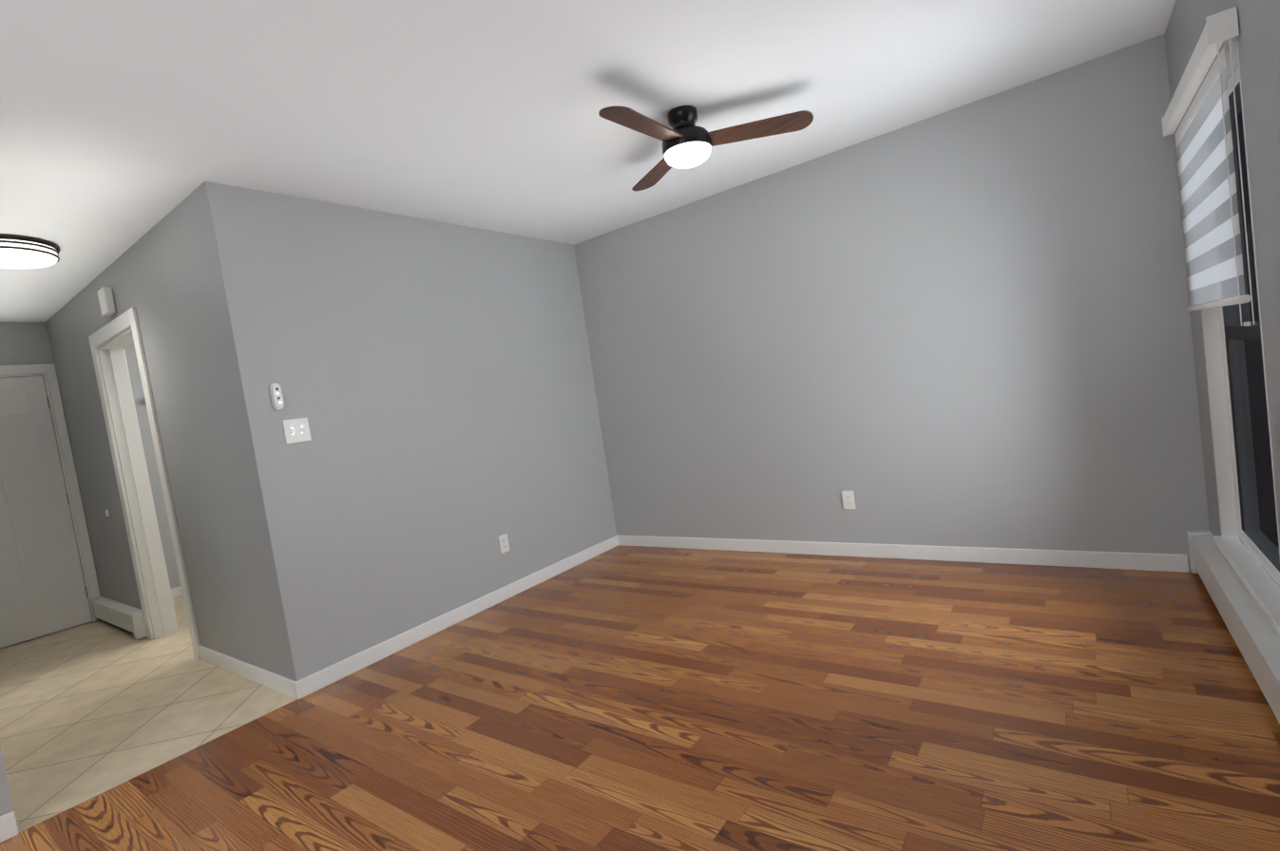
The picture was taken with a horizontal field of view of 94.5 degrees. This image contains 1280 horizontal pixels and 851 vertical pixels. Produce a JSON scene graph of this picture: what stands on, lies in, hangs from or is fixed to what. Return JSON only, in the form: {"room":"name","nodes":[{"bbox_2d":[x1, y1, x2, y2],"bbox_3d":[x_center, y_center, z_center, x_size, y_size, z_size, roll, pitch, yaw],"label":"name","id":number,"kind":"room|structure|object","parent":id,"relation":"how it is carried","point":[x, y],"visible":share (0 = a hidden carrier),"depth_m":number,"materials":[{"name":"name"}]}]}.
{"room":"empty living room","nodes":[
{"label":"empty living room","id":0,"kind":"room"},
{"bbox_2d":[0,322,180,597],"bbox_3d":[-4.210,0.293,5.417,0.150,2.440,3.560,-6,4,36],"label":"wall","id":1,"kind":"structure","parent":0,"point":[25,343],"depth_m":5.14,"materials":[{"name":"grey paint"}]},
{"bbox_2d":[0,376,92,649],"bbox_3d":[-4.796,0.645,4.436,0.116,2.006,0.780,-6,4,36],"label":"hall door","id":2,"kind":"structure","parent":1,"relation":"in","point":[43,590],"depth_m":4.59,"materials":[{"name":"white wood"}]},
{"bbox_2d":[0,363,100,622],"bbox_3d":[-4.856,0.611,4.456,0.138,2.105,0.933,-6,4,36],"label":"door frame","id":3,"kind":"structure","parent":1,"relation":"attached to","point":[48,371],"depth_m":4.75,"materials":[{"name":"white wood"}]},
{"bbox_2d":[170,586,182,598],"bbox_3d":[-4.190,1.498,5.138,0.014,0.085,0.460,-6,4,36],"label":"baseboard","id":4,"kind":"structure","parent":1,"relation":"attached to","point":[176,592],"depth_m":5.24,"materials":[{"name":"white wood"}]},
{"bbox_2d":[0,595,296,833],"bbox_3d":[-2.606,1.378,4.500,3.570,0.060,3.660,-6,4,36],"label":"floor","id":5,"kind":"structure","parent":0,"point":[90,710],"depth_m":2.98,"materials":[{"name":"beige tile"}]},
{"bbox_2d":[45,181,296,681],"bbox_3d":[-3.149,0.230,3.822,3.450,2.440,0.120,-6,4,36],"label":"wall","id":6,"kind":"structure","parent":0,"point":[158,276],"depth_m":3.18,"materials":[{"name":"grey paint"}]},
{"bbox_2d":[97,286,115,316],"bbox_3d":[-3.307,-0.768,3.670,0.130,0.155,0.044,-6,4,36],"label":"box","id":7,"kind":"object","parent":6,"relation":"attached to","point":[106,301],"visible":1,"depth_m":3.64,"materials":[{"name":"white plastic"}]},
{"bbox_2d":[89,596,147,639],"bbox_3d":[-3.951,1.440,4.475,1.170,0.181,0.074,-6,4,36],"label":"baseboard heater","id":8,"kind":"object","parent":6,"relation":"attached to","point":[125,618],"visible":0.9,"depth_m":4.36,"materials":[{"name":"metal"}]},
{"bbox_2d":[88,306,200,660],"bbox_3d":[-3.150,0.391,3.849,1.010,2.120,0.156,-6,4,36],"label":"door frame","id":9,"kind":"structure","parent":6,"relation":"attached to","point":[134,473],"depth_m":4.05,"materials":[{"name":"white wood"}]},
{"bbox_2d":[198,646,296,699],"bbox_3d":[-2.136,1.312,3.185,1.250,0.085,0.014,-6,4,36],"label":"baseboard","id":10,"kind":"structure","parent":6,"relation":"attached to","point":[283,685],"depth_m":3.11,"materials":[{"name":"white wood"}]},
{"bbox_2d":[0,181,616,816],"bbox_3d":[-2.456,0.237,1.945,0.120,2.440,7.100,-6,4,36],"label":"wall","id":11,"kind":"structure","parent":0,"point":[433,380],"depth_m":3.37,"materials":[{"name":"grey paint"}]},
{"bbox_2d":[0,811,19,842],"bbox_3d":[-3.230,1.619,0.588,0.014,0.085,3.660,-6,4,36],"label":"baseboard","id":12,"kind":"structure","parent":11,"relation":"attached to","point":[9,828],"depth_m":2.04,"materials":[{"name":"white wood"}]},
{"bbox_2d":[268,382,284,409],"bbox_3d":[-1.742,-0.140,2.843,0.022,0.128,0.048,-6,4,36],"label":"cradle","id":13,"kind":"object","parent":11,"relation":"attached to","point":[277,397],"visible":1,"depth_m":2.83,"materials":[{"name":"white plastic"}]},
{"bbox_2d":[282,418,311,443],"bbox_3d":[-1.683,0.024,2.908,0.013,0.116,0.118,-6,4,36],"label":"light switch","id":14,"kind":"object","parent":11,"relation":"attached to","point":[296,430],"visible":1,"depth_m":2.91,"materials":[{"name":"white plastic"}]},
{"bbox_2d":[293,535,618,700],"bbox_3d":[-0.905,1.097,3.817,0.014,0.085,2.514,-6,4,36],"label":"baseboard","id":15,"kind":"structure","parent":11,"relation":"attached to","point":[329,676],"depth_m":3.42,"materials":[{"name":"white wood"}]},
{"bbox_2d":[497,534,509,554],"bbox_3d":[-0.890,0.775,3.881,0.010,0.116,0.072,-6,4,36],"label":"outlet","id":16,"kind":"object","parent":11,"relation":"attached to","point":[504,544],"visible":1,"depth_m":3.88,"materials":[{"name":"white plastic"}]},
{"bbox_2d":[0,0,1175,322],"bbox_3d":[-2.512,-1.012,1.802,7.305,0.060,7.370,-6,4,36],"label":"ceiling","id":17,"kind":"structure","parent":0,"point":[125,125],"depth_m":2.37,"materials":[{"name":"white paint"}]},
{"bbox_2d":[0,233,60,268],"bbox_3d":[-3.290,-0.891,3.085,0.400,0.099,0.400,-6,4,36],"label":"light","id":18,"kind":"object","parent":17,"relation":"attached to","point":[20,252],"visible":1,"depth_m":3.05,"materials":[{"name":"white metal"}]},
{"bbox_2d":[598,105,813,191],"bbox_3d":[0.148,-1.293,2.600,0.998,0.236,0.898,-6,4,36],"label":"ceiling fan","id":19,"kind":"object","parent":17,"relation":"hanging from","point":[687,143],"visible":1,"depth_m":2.63,"materials":[{"name":"brown wood"}]},
{"bbox_2d":[0,545,1279,850],"bbox_3d":[-0.730,1.313,0.876,3.735,0.060,7.300,-6,4,36],"label":"floor","id":20,"kind":"structure","parent":0,"point":[620,697],"depth_m":2.09,"materials":[{"name":"brown wood"}]},
{"bbox_2d":[573,34,1209,572],"bbox_3d":[-0.241,-0.246,4.778,7.305,2.440,0.150,-6,4,36],"label":"wall","id":21,"kind":"structure","parent":0,"point":[967,325],"depth_m":3.30,"materials":[{"name":"grey paint"}]},
{"bbox_2d":[841,491,855,509],"bbox_3d":[1.297,0.464,3.683,0.072,0.116,0.010,-6,4,36],"label":"outlet","id":22,"kind":"object","parent":21,"relation":"attached to","point":[848,497],"visible":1,"depth_m":3.68,"materials":[{"name":"white plastic"}]},
{"bbox_2d":[616,534,1188,573],"bbox_3d":[1.198,0.793,3.807,3.450,0.085,0.014,-6,4,36],"label":"baseboard","id":23,"kind":"structure","parent":21,"relation":"attached to","point":[1163,563],"depth_m":3.41,"materials":[{"name":"white wood"}]},
{"bbox_2d":[1165,0,1279,588],"bbox_3d":[0.509,-0.068,-0.239,0.200,2.440,7.100,-6,4,36],"label":"wall","id":24,"kind":"structure","parent":0,"point":[1258,38],"depth_m":1.65,"materials":[{"name":"grey paint"}]},
{"bbox_2d":[1184,36,1279,586],"bbox_3d":[2.121,-0.316,2.053,0.121,1.750,0.920,-6,4,36],"label":"window","id":25,"kind":"structure","parent":24,"relation":"in","point":[1249,432],"depth_m":2.20,"materials":[{"name":"plastic"}]},
{"bbox_2d":[1161,6,1254,325],"bbox_3d":[1.977,-0.788,2.080,0.061,0.881,0.988,-6,4,36],"label":"window blind","id":26,"kind":"object","parent":25,"relation":"attached to","point":[1204,69],"visible":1,"depth_m":1.93,"materials":[{"name":"white fabric"}]},
{"bbox_2d":[1186,529,1279,724],"bbox_3d":[2.137,0.686,2.102,0.079,0.196,1.638,-6,4,36],"label":"baseboard heater","id":27,"kind":"object","parent":24,"relation":"attached to","point":[1255,636],"visible":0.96,"depth_m":2.02,"materials":[{"name":"metal"}]},
{"bbox_2d":[1212,535,1279,633],"bbox_3d":[2.208,0.544,2.129,0.075,0.027,0.960,-6,4,36],"label":"window sill","id":28,"kind":"structure","parent":24,"relation":"attached to","point":[1261,586],"depth_m":2.10,"materials":[{"name":"white wood"}]}
]}

